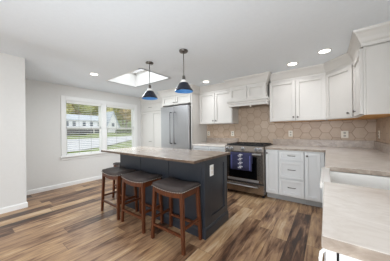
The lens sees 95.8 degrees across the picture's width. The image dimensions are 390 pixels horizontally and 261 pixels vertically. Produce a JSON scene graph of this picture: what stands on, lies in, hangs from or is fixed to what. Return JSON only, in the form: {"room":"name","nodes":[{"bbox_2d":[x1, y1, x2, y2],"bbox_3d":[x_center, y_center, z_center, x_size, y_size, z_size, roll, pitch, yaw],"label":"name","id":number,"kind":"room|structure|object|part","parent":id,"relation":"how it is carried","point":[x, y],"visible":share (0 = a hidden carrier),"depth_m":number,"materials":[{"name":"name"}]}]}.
{"room":"kitchen","nodes":[
{"label":"kitchen","id":0,"kind":"room"},
{"bbox_2d":[0,52,26,207],"bbox_3d":[-4.824,-0.021,0.887,0.896,2.600,5.660,-1,0,37],"label":"wall","id":1,"kind":"structure","parent":0,"point":[12,68],"depth_m":2.77,"materials":[{"name":"paint"}]},
{"bbox_2d":[25,79,140,190],"bbox_3d":[-2.471,0.003,4.678,0.140,2.500,3.450,-1,0,37],"label":"wall","id":2,"kind":"structure","parent":0,"point":[45,167],"depth_m":3.77,"materials":[{"name":"paint"}]},
{"bbox_2d":[0,175,105,213],"bbox_3d":[-3.915,1.226,1.960,0.770,0.085,8.450,-1,0,37],"label":"baseboard","id":3,"kind":"structure","parent":2,"relation":"attached to","point":[52,187],"depth_m":3.63,"materials":[{"name":"paint"}]},
{"bbox_2d":[65,100,101,155],"bbox_3d":[-2.729,-0.059,4.333,0.140,1.260,0.810,-1,0,37],"label":"window","id":4,"kind":"structure","parent":2,"relation":"in","point":[99,109],"depth_m":4.49,"materials":[{"name":"paint"}]},
{"bbox_2d":[66,101,100,154],"bbox_3d":[-2.697,-0.060,4.309,0.064,1.232,0.766,-1,0,37],"label":"window blind","id":5,"kind":"object","parent":4,"relation":"attached to","point":[68,102],"visible":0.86,"depth_m":4.27,"materials":[{"name":"plastic"}]},
{"bbox_3d":[-2.747,-0.353,4.344,0.032,0.648,0.786,-1,0,37],"label":"sash","id":6,"kind":"part","parent":4,"relation":"part of","materials":[{"name":"paint"}]},
{"bbox_3d":[-2.714,0.240,4.324,0.032,0.638,0.786,-1,0,37],"label":"sash","id":7,"kind":"part","parent":4,"relation":"part of","materials":[{"name":"paint"}]},
{"bbox_2d":[60,95,137,160],"bbox_3d":[-2.370,-0.063,4.673,0.070,1.440,1.995,-1,0,37],"label":"trim","id":8,"kind":"structure","parent":2,"relation":"attached to","point":[63,156],"depth_m":4.38,"materials":[{"name":"paint"}]},
{"bbox_2d":[106,105,134,146],"bbox_3d":[-2.164,-0.065,5.090,0.140,1.260,0.870,-1,0,37],"label":"window","id":9,"kind":"structure","parent":2,"relation":"in","point":[133,117],"depth_m":5.39,"materials":[{"name":"paint"}]},
{"bbox_2d":[106,105,133,147],"bbox_3d":[-2.132,-0.066,5.067,0.064,1.232,0.826,-1,0,37],"label":"window blind","id":10,"kind":"object","parent":9,"relation":"attached to","point":[109,106],"visible":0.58,"depth_m":4.98,"materials":[{"name":"plastic"}]},
{"bbox_3d":[-2.150,0.233,5.082,0.032,0.638,0.846,-1,0,37],"label":"sash","id":11,"kind":"part","parent":9,"relation":"part of","materials":[{"name":"paint"}]},
{"bbox_2d":[139,82,228,102],"bbox_3d":[-0.551,-0.958,4.598,3.041,0.170,0.400,-1,0,37],"label":"trim","id":12,"kind":"structure","parent":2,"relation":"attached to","point":[219,87],"depth_m":4.23,"materials":[{"name":"white paint"}]},
{"bbox_2d":[0,178,323,260],"bbox_3d":[-1.017,1.267,0.144,7.826,0.060,9.000,-1,0,37],"label":"floor","id":13,"kind":"structure","parent":0,"point":[68,223],"depth_m":2.11,"materials":[{"name":"brown wood"}]},
{"bbox_2d":[112,162,119,197],"bbox_3d":[-1.266,0.913,3.376,0.327,0.656,0.495,-1,0,37],"label":"counter stool","id":14,"kind":"object","parent":13,"relation":"on","point":[115,164],"visible":0.13,"depth_m":3.26,"materials":[{"name":"brown wood"}]},
{"bbox_3d":[-1.505,0.944,3.285,0.052,0.599,0.064,-1,0,37],"label":"leg","id":15,"kind":"part","parent":14,"relation":"part of","materials":[{"name":"brown wood"}]},
{"bbox_2d":[101,166,137,219],"bbox_3d":[-1.165,0.912,2.708,0.495,0.656,0.327,-1,0,37],"label":"counter stool","id":16,"kind":"object","parent":13,"relation":"on","point":[113,173],"visible":0.82,"depth_m":2.64,"materials":[{"name":"brown wood"}]},
{"bbox_3d":[-1.420,0.943,2.727,0.064,0.599,0.052,-1,0,37],"label":"leg","id":17,"kind":"part","parent":16,"relation":"part of","materials":[{"name":"brown wood"}]},
{"bbox_3d":[-1.251,0.675,2.596,0.400,0.079,0.020,-1,0,37],"label":"seat rail","id":18,"kind":"part","parent":16,"relation":"part of","materials":[{"name":"brown wood"}]},
{"bbox_3d":[-1.074,0.939,2.469,0.064,0.599,0.052,-1,0,37],"label":"leg","id":19,"kind":"part","parent":16,"relation":"part of","materials":[{"name":"brown wood"}]},
{"bbox_3d":[-1.168,0.622,2.708,0.456,0.077,0.312,-1,0,37],"label":"seat","id":20,"kind":"part","parent":16,"relation":"part of","materials":[{"name":"grey leather"}]},
{"bbox_3d":[-0.910,0.937,2.690,0.064,0.599,0.052,-1,0,37],"label":"leg","id":21,"kind":"part","parent":16,"relation":"part of","materials":[{"name":"brown wood"}]},
{"bbox_2d":[121,170,163,233],"bbox_3d":[-0.716,0.907,2.374,0.495,0.656,0.327,-1,0,37],"label":"counter stool","id":22,"kind":"object","parent":13,"relation":"on","point":[140,179],"visible":0.97,"depth_m":2.30,"materials":[{"name":"brown wood"}]},
{"bbox_3d":[-0.971,0.938,2.392,0.064,0.599,0.052,-1,0,37],"label":"leg","id":23,"kind":"part","parent":22,"relation":"part of","materials":[{"name":"brown wood"}]},
{"bbox_3d":[-0.802,0.670,2.261,0.400,0.079,0.020,-1,0,37],"label":"seat rail","id":24,"kind":"part","parent":22,"relation":"part of","materials":[{"name":"brown wood"}]},
{"bbox_3d":[-0.806,0.936,2.613,0.064,0.599,0.052,-1,0,37],"label":"leg","id":25,"kind":"part","parent":22,"relation":"part of","materials":[{"name":"brown wood"}]},
{"bbox_3d":[-0.719,0.618,2.374,0.456,0.077,0.312,-1,0,37],"label":"seat","id":26,"kind":"part","parent":22,"relation":"part of","materials":[{"name":"grey leather"}]},
{"bbox_3d":[-0.625,0.934,2.135,0.064,0.599,0.052,-1,0,37],"label":"leg","id":27,"kind":"part","parent":22,"relation":"part of","materials":[{"name":"brown wood"}]},
{"bbox_3d":[-0.553,0.665,2.251,0.020,0.065,0.264,-1,0,37],"label":"seat rail","id":28,"kind":"part","parent":22,"relation":"part of","materials":[{"name":"brown wood"}]},
{"bbox_3d":[-0.461,0.932,2.355,0.064,0.599,0.052,-1,0,37],"label":"leg","id":29,"kind":"part","parent":22,"relation":"part of","materials":[{"name":"brown wood"}]},
{"bbox_2d":[141,100,161,146],"bbox_3d":[-1.111,0.178,5.382,1.190,2.120,0.491,-1,0,37],"label":"pantry cabinet","id":30,"kind":"object","parent":13,"relation":"on","point":[150,111],"visible":0.43,"depth_m":5.26,"materials":[{"name":"white paint"}]},
{"bbox_3d":[-1.478,0.287,5.413,0.529,1.670,0.028,-1,0,37],"label":"door","id":31,"kind":"part","parent":30,"relation":"part of","materials":[{"name":"white paint"}]},
{"bbox_3d":[-1.238,-0.721,5.226,1.156,0.280,0.028,-1,0,37],"label":"door","id":32,"kind":"part","parent":30,"relation":"part of","materials":[{"name":"white paint"}]},
{"bbox_3d":[-1.012,0.282,5.066,0.620,1.670,0.028,-1,0,37],"label":"door","id":33,"kind":"part","parent":30,"relation":"part of","materials":[{"name":"white paint"}]},
{"bbox_2d":[120,154,228,239],"bbox_3d":[-0.422,0.788,2.724,1.767,0.885,0.576,-1,0,37],"label":"kitchen island","id":34,"kind":"object","parent":13,"relation":"on","point":[212,189],"visible":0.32,"depth_m":2.24,"materials":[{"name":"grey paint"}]},
{"bbox_3d":[-1.048,0.735,2.863,0.565,0.765,0.020,-1,0,37],"label":"panel","id":35,"kind":"part","parent":34,"relation":"part of","materials":[{"name":"blue paint"}]},
{"bbox_3d":[-0.578,0.730,2.513,0.588,0.765,0.020,-1,0,37],"label":"panel","id":36,"kind":"part","parent":34,"relation":"part of","materials":[{"name":"blue paint"}]},
{"bbox_2d":[101,146,229,163],"bbox_3d":[-0.542,0.332,2.722,1.963,0.030,0.851,-1,0,37],"label":"island countertop","id":37,"kind":"structure","parent":34,"relation":"on","point":[170,154],"depth_m":2.42,"materials":[{"name":"beige stone"}]},
{"bbox_3d":[-0.418,1.171,2.724,1.767,0.120,0.576,-1,0,37],"label":"baseboard","id":38,"kind":"part","parent":34,"relation":"part of","materials":[{"name":"blue paint"}]},
{"bbox_3d":[-0.125,0.725,2.175,0.522,0.765,0.020,-1,0,37],"label":"panel","id":39,"kind":"part","parent":34,"relation":"part of","materials":[{"name":"blue paint"}]},
{"bbox_3d":[0.114,0.782,2.021,0.035,0.885,0.062,-1,0,37],"label":"corner post","id":40,"kind":"part","parent":34,"relation":"part of","materials":[{"name":"blue paint"}]},
{"bbox_2d":[210,164,213,175],"bbox_3d":[0.201,0.476,2.105,0.008,0.130,0.080,-1,0,37],"label":"wall outlet","id":41,"kind":"object","parent":34,"relation":"attached to","point":[211,166],"visible":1,"depth_m":2.10,"materials":[{"name":"white plastic"}]},
{"bbox_3d":[0.286,0.720,2.240,0.020,0.765,0.505,-1,0,37],"label":"panel","id":42,"kind":"part","parent":34,"relation":"part of","materials":[{"name":"blue paint"}]},
{"bbox_2d":[161,104,190,148],"bbox_3d":[-0.334,0.315,4.585,0.925,1.830,0.748,-1,0,37],"label":"refrigerator","id":43,"kind":"object","parent":13,"relation":"on","point":[175,120],"visible":0.5,"depth_m":4.29,"materials":[{"name":"metal"}]},
{"bbox_3d":[-0.691,-0.051,4.511,0.448,1.090,0.070,-1,0,37],"label":"door","id":44,"kind":"part","parent":43,"relation":"part of","materials":[{"name":"metal"}]},
{"bbox_3d":[-0.318,-0.056,4.232,0.471,1.090,0.070,-1,0,37],"label":"door","id":45,"kind":"part","parent":43,"relation":"part of","materials":[{"name":"metal"}]},
{"bbox_2d":[151,177,201,255],"bbox_3d":[-0.215,0.902,2.000,0.495,0.656,0.327,-1,0,37],"label":"counter stool","id":46,"kind":"object","parent":13,"relation":"on","point":[170,187],"visible":1,"depth_m":1.94,"materials":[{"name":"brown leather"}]},
{"bbox_3d":[-0.469,0.933,2.019,0.064,0.599,0.052,-1,0,37],"label":"leg","id":47,"kind":"part","parent":46,"relation":"part of","materials":[{"name":"brown wood"}]},
{"bbox_3d":[-0.301,0.665,1.888,0.400,0.079,0.020,-1,0,37],"label":"seat rail","id":48,"kind":"part","parent":46,"relation":"part of","materials":[{"name":"brown wood"}]},
{"bbox_3d":[-0.305,0.931,2.239,0.064,0.599,0.052,-1,0,37],"label":"leg","id":49,"kind":"part","parent":46,"relation":"part of","materials":[{"name":"brown wood"}]},
{"bbox_3d":[-0.218,0.612,2.000,0.456,0.077,0.312,-1,0,37],"label":"seat","id":50,"kind":"part","parent":46,"relation":"part of","materials":[{"name":"grey leather"}]},
{"bbox_3d":[-0.218,0.631,2.000,0.469,0.036,0.320,-1,0,37],"label":"nailhead trim","id":51,"kind":"part","parent":46,"relation":"part of","materials":[{"name":"grey metal"}]},
{"bbox_3d":[-0.124,0.929,1.761,0.064,0.599,0.052,-1,0,37],"label":"leg","id":52,"kind":"part","parent":46,"relation":"part of","materials":[{"name":"brown wood"}]},
{"bbox_3d":[-0.052,0.659,1.877,0.020,0.065,0.264,-1,0,37],"label":"seat rail","id":53,"kind":"part","parent":46,"relation":"part of","materials":[{"name":"brown wood"}]},
{"bbox_3d":[0.041,0.927,1.982,0.064,0.599,0.052,-1,0,37],"label":"leg","id":54,"kind":"part","parent":46,"relation":"part of","materials":[{"name":"brown wood"}]},
{"bbox_2d":[162,93,206,149],"bbox_3d":[-0.291,0.169,4.646,1.000,2.120,0.691,-1,0,37],"label":"tall cabinet","id":55,"kind":"object","parent":13,"relation":"on","point":[198,131],"visible":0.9,"depth_m":4.29,"materials":[{"name":"white paint"}]},
{"bbox_3d":[-0.666,-0.759,4.550,0.460,0.215,0.028,-1,0,37],"label":"door","id":56,"kind":"part","parent":55,"relation":"part of","materials":[{"name":"white paint"}]},
{"bbox_3d":[-0.289,-0.763,4.269,0.460,0.215,0.028,-1,0,37],"label":"door","id":57,"kind":"part","parent":55,"relation":"part of","materials":[{"name":"white paint"}]},
{"bbox_3d":[0.111,0.165,4.370,0.025,2.120,0.640,-1,0,37],"label":"panel","id":58,"kind":"part","parent":55,"relation":"part of","materials":[{"name":"white paint"}]},
{"bbox_2d":[193,146,225,151],"bbox_3d":[0.473,0.782,4.097,0.864,0.877,0.654,-1,0,37],"label":"base cabinet","id":59,"kind":"object","parent":13,"relation":"on","point":[206,148],"visible":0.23,"depth_m":3.85,"materials":[{"name":"grey paint"}]},
{"bbox_3d":[0.133,0.445,4.002,0.415,0.160,0.028,-1,0,37],"label":"drawer","id":60,"kind":"part","parent":59,"relation":"part of","materials":[{"name":"grey paint"}]},
{"bbox_2d":[193,138,237,146],"bbox_3d":[0.474,0.265,4.107,0.866,0.158,0.626,-1,0,37],"label":"countertop","id":61,"kind":"structure","parent":59,"relation":"on","point":[214,142],"depth_m":4.18,"materials":[{"name":"stone"}]},
{"bbox_3d":[0.474,0.441,3.748,0.415,0.160,0.028,-1,0,37],"label":"drawer","id":62,"kind":"part","parent":59,"relation":"part of","materials":[{"name":"grey paint"}]},
{"bbox_2d":[225,142,272,197],"bbox_3d":[1.087,0.737,3.561,0.748,0.955,0.739,-1,0,37],"label":"range","id":63,"kind":"object","parent":13,"relation":"on","point":[254,181],"visible":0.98,"depth_m":3.25,"materials":[{"name":"metal"}]},
{"bbox_2d":[230,152,252,170],"bbox_3d":[0.855,0.570,3.282,0.420,0.324,0.062,-1,0,37],"label":"dish towel","id":64,"kind":"object","parent":63,"relation":"hanging from","point":[238,160],"visible":1,"depth_m":3.26,"materials":[{"name":"blue fabric"}]},
{"bbox_3d":[0.883,1.021,3.309,0.598,0.022,0.051,-1,0,37],"label":"handle","id":65,"kind":"part","parent":63,"relation":"part of","materials":[{"name":"metal"}]},
{"bbox_3d":[0.892,0.924,3.322,0.598,0.040,0.009,-1,0,37],"label":"trim","id":66,"kind":"part","parent":63,"relation":"part of","materials":[{"name":"metal"}]},
{"bbox_3d":[0.914,0.676,3.330,0.742,0.550,0.035,-1,0,37],"label":"oven door","id":67,"kind":"part","parent":63,"relation":"part of","materials":[{"name":"metal"}]},
{"bbox_3d":[0.914,0.341,3.334,0.748,0.100,0.064,-1,0,37],"label":"control panel","id":68,"kind":"part","parent":63,"relation":"part of","materials":[{"name":"metal"}]},
{"bbox_3d":[0.919,1.065,3.331,0.742,0.172,0.032,-1,0,37],"label":"warming drawer","id":69,"kind":"part","parent":63,"relation":"part of","materials":[{"name":"metal"}]},
{"bbox_2d":[266,149,279,198],"bbox_3d":[1.519,0.771,3.322,0.213,0.877,0.647,-1,0,37],"label":"base cabinet","id":70,"kind":"object","parent":13,"relation":"on","point":[272,156],"visible":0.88,"depth_m":3.10,"materials":[{"name":"grey paint"}]},
{"bbox_2d":[279,150,304,203],"bbox_3d":[1.756,0.768,3.141,0.378,0.877,0.654,-1,0,37],"label":"base cabinet","id":71,"kind":"object","parent":13,"relation":"on","point":[291,163],"visible":0.98,"depth_m":2.92,"materials":[{"name":"grey paint"}]},
{"bbox_3d":[1.594,0.949,2.918,0.363,0.260,0.028,-1,0,37],"label":"drawer","id":72,"kind":"part","parent":71,"relation":"part of","materials":[{"name":"grey paint"}]},
{"bbox_3d":[1.590,0.659,2.918,0.363,0.280,0.028,-1,0,37],"label":"drawer","id":73,"kind":"part","parent":71,"relation":"part of","materials":[{"name":"grey paint"}]},
{"bbox_3d":[1.588,0.424,2.918,0.363,0.140,0.028,-1,0,37],"label":"drawer","id":74,"kind":"part","parent":71,"relation":"part of","materials":[{"name":"grey paint"}]},
{"bbox_2d":[304,151,324,207],"bbox_3d":[2.015,0.766,2.953,0.258,0.877,0.647,-1,0,37],"label":"base cabinet","id":75,"kind":"object","parent":13,"relation":"on","point":[314,162],"visible":0.95,"depth_m":2.74,"materials":[{"name":"grey paint"}]},
{"bbox_3d":[1.831,0.714,2.740,0.200,0.725,0.028,-1,0,37],"label":"door","id":76,"kind":"part","parent":75,"relation":"part of","materials":[{"name":"grey paint"}]},
{"bbox_2d":[319,248,338,260],"bbox_3d":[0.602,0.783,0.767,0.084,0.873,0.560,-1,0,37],"label":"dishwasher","id":77,"kind":"object","parent":13,"relation":"on","point":[330,255],"visible":0.25,"depth_m":0.56,"materials":[{"name":"white paint"}]},
{"bbox_3d":[0.426,0.471,0.581,0.033,0.175,0.016,-1,0,14],"label":"handle","id":78,"kind":"part","parent":77,"relation":"part of","materials":[{"name":"white plastic"}]},
{"bbox_3d":[0.595,0.731,0.770,0.024,0.768,0.553,-1,0,37],"label":"door","id":79,"kind":"part","parent":77,"relation":"part of","materials":[{"name":"grey paint"}]},
{"bbox_2d":[339,254,360,260],"bbox_3d":[0.848,0.779,0.584,0.592,0.876,0.560,-1,0,37],"label":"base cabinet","id":80,"kind":"object","parent":13,"relation":"on","point":[341,257],"visible":0.02,"depth_m":0.53,"materials":[{"name":"white paint"}]},
{"bbox_2d":[331,171,389,177],"bbox_3d":[1.970,0.766,2.128,0.636,0.877,2.022,-1,0,37],"label":"base cabinet","id":81,"kind":"object","parent":13,"relation":"on","point":[331,171],"visible":0.02,"depth_m":1.37,"materials":[{"name":"grey paint"}]},
{"bbox_2d":[265,139,389,260],"bbox_3d":[1.246,0.256,1.892,1.503,0.158,3.256,-1,0,37],"label":"countertop","id":82,"kind":"structure","parent":81,"relation":"on","point":[355,219],"depth_m":0.76,"materials":[{"name":"stone"}]},
{"bbox_2d":[320,167,389,197],"bbox_3d":[1.116,0.441,1.131,0.499,0.265,0.532,-1,0,37],"label":"farmhouse sink","id":83,"kind":"object","parent":82,"relation":"in","point":[377,182],"visible":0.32,"depth_m":1.32,"materials":[{"name":"white ceramic"}]},
{"bbox_2d":[0,0,389,97],"bbox_3d":[-1.035,-1.121,0.138,7.806,0.165,9.000,-1,0,37],"label":"ceiling","id":84,"kind":"structure","parent":0,"point":[62,42],"depth_m":1.95,"materials":[{"name":"paint"}]},
{"bbox_2d":[105,68,169,86],"bbox_3d":[-1.160,-1.212,3.575,1.190,0.350,0.735,-1,0,37],"label":"window","id":85,"kind":"structure","parent":84,"relation":"attached to","point":[134,78],"depth_m":3.95,"materials":[{"name":"glass"}]},
{"bbox_3d":[-1.161,-1.362,3.575,1.190,0.050,0.735,-1,0,37],"label":"skylight frame","id":86,"kind":"part","parent":85,"relation":"part of","materials":[{"name":"paint"}]},
{"bbox_2d":[142,61,157,99],"bbox_3d":[-0.695,-0.764,2.702,0.240,0.552,0.240,-1,0,37],"label":"pendant lamp","id":87,"kind":"object","parent":84,"relation":"hanging from","point":[149,94],"visible":1,"depth_m":2.67,"materials":[{"name":"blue metal"}]},
{"bbox_3d":[-0.693,-0.547,2.702,0.240,0.118,0.240,-1,0,37],"label":"lamp shade","id":88,"kind":"part","parent":87,"relation":"part of","materials":[{"name":"metal"}]},
{"bbox_2d":[175,49,192,92],"bbox_3d":[-0.148,-0.778,2.311,0.240,0.536,0.240,-1,0,37],"label":"pendant lamp","id":89,"kind":"object","parent":84,"relation":"hanging from","point":[183,87],"visible":1,"depth_m":2.28,"materials":[{"name":"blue metal"}]},
{"bbox_3d":[-0.145,-0.569,2.311,0.240,0.118,0.240,-1,0,37],"label":"lamp shade","id":90,"kind":"part","parent":89,"relation":"part of","materials":[{"name":"metal"}]},
{"bbox_2d":[287,62,297,65],"bbox_3d":[1.552,-1.062,2.813,0.158,0.008,0.158,-1,0,37],"label":"recessed light","id":91,"kind":"object","parent":84,"relation":"in","point":[290,63],"visible":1,"depth_m":2.79,"materials":[{"name":"paint"}]},
{"bbox_2d":[317,48,331,53],"bbox_3d":[1.737,-1.064,2.364,0.158,0.008,0.158,-1,0,37],"label":"recessed light","id":92,"kind":"object","parent":84,"relation":"in","point":[326,50],"visible":1,"depth_m":2.36,"materials":[{"name":"paint"}]},
{"bbox_2d":[270,21,389,82],"bbox_3d":[1.870,-0.984,2.533,0.622,0.170,1.792,-1,0,-11],"label":"trim","id":93,"kind":"structure","parent":84,"relation":"attached to","point":[378,33],"depth_m":2.45,"materials":[{"name":"white paint"}]},
{"bbox_3d":[0.723,0.018,4.399,5.596,2.400,0.120,-1,0,37],"label":"wall","id":94,"kind":"structure","parent":0,"visible":0},
{"bbox_2d":[223,71,271,108],"bbox_3d":[1.135,-0.771,3.652,0.922,0.580,0.556,-1,0,37],"label":"range hood","id":95,"kind":"object","parent":94,"relation":"attached to","point":[254,89],"visible":1,"depth_m":3.45,"materials":[{"name":"white paint"}]},
{"bbox_3d":[0.880,-0.754,3.599,0.364,0.250,0.026,-1,0,37],"label":"panel","id":96,"kind":"part","parent":95,"relation":"part of","materials":[{"name":"white paint"}]},
{"bbox_3d":[1.034,-0.968,3.520,0.922,0.184,0.226,-1,0,37],"label":"crown moulding","id":97,"kind":"part","parent":95,"relation":"part of","materials":[{"name":"white paint"}]},
{"bbox_3d":[1.052,-0.566,3.538,0.830,0.140,0.180,-1,0,37],"label":"moulding","id":98,"kind":"part","parent":95,"relation":"part of","materials":[{"name":"white paint"}]},
{"bbox_3d":[1.169,-0.757,3.384,0.336,0.250,0.026,-1,0,37],"label":"panel","id":99,"kind":"part","parent":95,"relation":"part of","materials":[{"name":"white paint"}]},
{"bbox_2d":[207,105,375,143],"bbox_3d":[1.571,-0.216,3.686,3.140,1.050,0.008,-1,0,37],"label":"wall","id":100,"kind":"structure","parent":94,"relation":"attached to","point":[254,124],"depth_m":3.56,"materials":[{"name":"tile"}]},
{"bbox_2d":[199,90,237,124],"bbox_3d":[0.544,-0.527,4.206,0.873,0.745,0.377,-1,0,37],"label":"upper cabinet","id":101,"kind":"object","parent":100,"relation":"attached to","point":[213,107],"visible":0.97,"depth_m":4.05,"materials":[{"name":"white paint"}]},
{"bbox_3d":[0.284,-0.520,4.218,0.426,0.715,0.028,-1,0,37],"label":"door","id":102,"kind":"part","parent":101,"relation":"part of","materials":[{"name":"white paint"}]},
{"bbox_3d":[0.632,-0.523,3.959,0.424,0.715,0.028,-1,0,37],"label":"door","id":103,"kind":"part","parent":101,"relation":"part of","materials":[{"name":"white paint"}]},
{"bbox_2d":[269,75,325,122],"bbox_3d":[1.859,-0.540,3.226,0.869,0.748,0.377,-1,0,37],"label":"upper cabinet","id":104,"kind":"object","parent":100,"relation":"attached to","point":[299,100],"visible":0.98,"depth_m":3.07,"materials":[{"name":"white paint"}]},
{"bbox_3d":[1.600,-0.534,3.238,0.426,0.715,0.028,-1,0,37],"label":"door","id":105,"kind":"part","parent":104,"relation":"part of","materials":[{"name":"white paint"}]},
{"bbox_3d":[1.948,-0.538,2.979,0.426,0.715,0.028,-1,0,37],"label":"door","id":106,"kind":"part","parent":104,"relation":"part of","materials":[{"name":"white paint"}]},
{"bbox_2d":[341,131,347,137],"bbox_3d":[2.522,0.066,2.970,0.095,0.118,0.008,-1,0,37],"label":"wall outlet","id":107,"kind":"object","parent":100,"relation":"attached to","point":[344,134],"visible":1,"depth_m":2.97,"materials":[{"name":"beige plastic"}]},
{"bbox_3d":[1.778,0.007,1.232,0.120,2.400,3.700,-1,0,37],"label":"wall","id":108,"kind":"structure","parent":0,"visible":0},
{"bbox_2d":[376,116,389,143],"bbox_3d":[1.756,-0.018,1.310,0.008,0.650,3.600,-1,0,37],"label":"wall","id":109,"kind":"structure","parent":108,"relation":"attached to","point":[382,124],"depth_m":2.39,"materials":[{"name":"paint"}]},
{"bbox_2d":[325,65,382,120],"bbox_3d":[2.363,-0.546,2.668,0.628,0.748,0.670,-1,0,37],"label":"upper cabinet","id":110,"kind":"object","parent":109,"relation":"attached to","point":[339,83],"visible":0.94,"depth_m":2.60,"materials":[{"name":"white paint"}]},
{"bbox_3d":[2.140,-0.540,2.633,0.028,0.715,0.436,-1,0,-6],"label":"door","id":111,"kind":"part","parent":110,"relation":"part of","materials":[{"name":"white paint"}]},
{"bbox_2d":[352,41,389,117],"bbox_3d":[2.088,-0.543,2.067,0.352,0.748,0.617,-1,0,37],"label":"upper cabinet","id":112,"kind":"object","parent":109,"relation":"attached to","point":[371,65],"visible":1,"depth_m":1.85,"materials":[{"name":"white paint"}]},
{"bbox_3d":[1.984,-0.538,2.150,0.028,0.715,0.575,-1,0,37],"label":"door","id":113,"kind":"part","parent":112,"relation":"part of","materials":[{"name":"white paint"}]},
{"bbox_3d":[1.939,-0.529,1.803,0.275,0.717,0.015,-1,0,37],"label":"panel","id":114,"kind":"part","parent":112,"relation":"part of","materials":[{"name":"white paint"}]},
{"label":"outside","id":115,"kind":"structure","parent":0,"visible":0},
{"bbox_2d":[67,121,131,153],"bbox_3d":[-33.145,-3.388,43.363,95.094,11.150,110.000,-1,0,37],"label":"ground","id":116,"kind":"structure","parent":115,"point":[129,122],"depth_m":29.93,"materials":[{"name":"green plant"}]},
{"bbox_2d":[67,104,75,113],"bbox_3d":[-37.057,-6.577,53.551,5.969,8.104,4.494,-1,0,11],"label":"tree","id":117,"kind":"object","parent":116,"relation":"on","point":[72,109],"visible":0.19,"depth_m":51.56,"materials":[{"name":"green plant"}]},
{"bbox_2d":[67,129,89,134],"bbox_3d":[-21.746,0.089,31.908,1.800,1.450,4.300,-1,0,37],"label":"fence","id":118,"kind":"object","parent":116,"relation":"on","point":[69,131],"visible":0.52,"depth_m":31.38,"materials":[{"name":"paint"}]},
{"bbox_2d":[66,114,98,133],"bbox_3d":[-25.147,-0.950,37.987,9.300,5.100,8.900,-1,0,37],"label":"farmhouse","id":119,"kind":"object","parent":116,"relation":"on","point":[70,122],"visible":0.39,"depth_m":36.64,"materials":[{"name":"white"}]},
{"bbox_2d":[71,104,93,114],"bbox_3d":[-31.951,-5.661,50.458,4.969,8.241,5.038,-1,0,37],"label":"tree","id":120,"kind":"object","parent":116,"relation":"on","point":[75,110],"visible":0.09,"depth_m":49.00,"materials":[{"name":"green plant"}]},
{"bbox_2d":[74,104,94,114],"bbox_3d":[-27.826,-4.508,44.626,4.782,7.927,6.134,-1,0,-33],"label":"tree","id":121,"kind":"object","parent":116,"relation":"on","point":[86,108],"visible":0.52,"depth_m":43.25,"materials":[{"name":"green plant"}]},
{"bbox_2d":[94,106,112,111],"bbox_3d":[-25.621,-5.330,49.519,4.833,9.330,5.981,-1,0,37],"label":"tree","id":122,"kind":"object","parent":116,"relation":"on","point":[95,107],"visible":0.09,"depth_m":48.71,"materials":[{"name":"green plant"}]},
{"bbox_2d":[106,111,119,132],"bbox_3d":[-21.529,-1.464,43.019,6.500,6.050,3.400,-1,0,37],"label":"gabled house","id":123,"kind":"structure","parent":116,"relation":"on","point":[107,113],"depth_m":41.19,"materials":[{"name":"white"}]},
{"bbox_2d":[114,108,123,124],"bbox_3d":[-24.698,-5.572,60.238,5.465,7.905,4.937,-1,0,-16],"label":"tree","id":124,"kind":"object","parent":116,"relation":"on","point":[119,117],"visible":0.18,"depth_m":59.05,"materials":[{"name":"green plant"}]},
{"bbox_2d":[119,109,130,127],"bbox_3d":[-20.584,-4.782,53.789,4.430,8.317,5.659,-1,0,-2],"label":"tree","id":125,"kind":"object","parent":116,"relation":"on","point":[122,111],"visible":0.47,"depth_m":52.49,"materials":[{"name":"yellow plant"}]},
{"bbox_2d":[122,129,131,132],"bbox_3d":[-16.354,0.124,42.325,1.592,1.267,2.136,-1,0,37],"label":"shrub","id":126,"kind":"object","parent":116,"relation":"on","point":[123,130],"visible":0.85,"depth_m":41.85,"materials":[{"name":"green plant"}]},
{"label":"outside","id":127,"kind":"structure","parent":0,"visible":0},
{"bbox_2d":[67,136,131,150],"bbox_3d":[-9.221,1.221,32.201,12.956,1.292,83.687,-1,0,27],"label":"street","id":128,"kind":"structure","parent":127,"point":[82,141],"depth_m":23.97,"materials":[{"name":"grey asphalt"}]}
]}

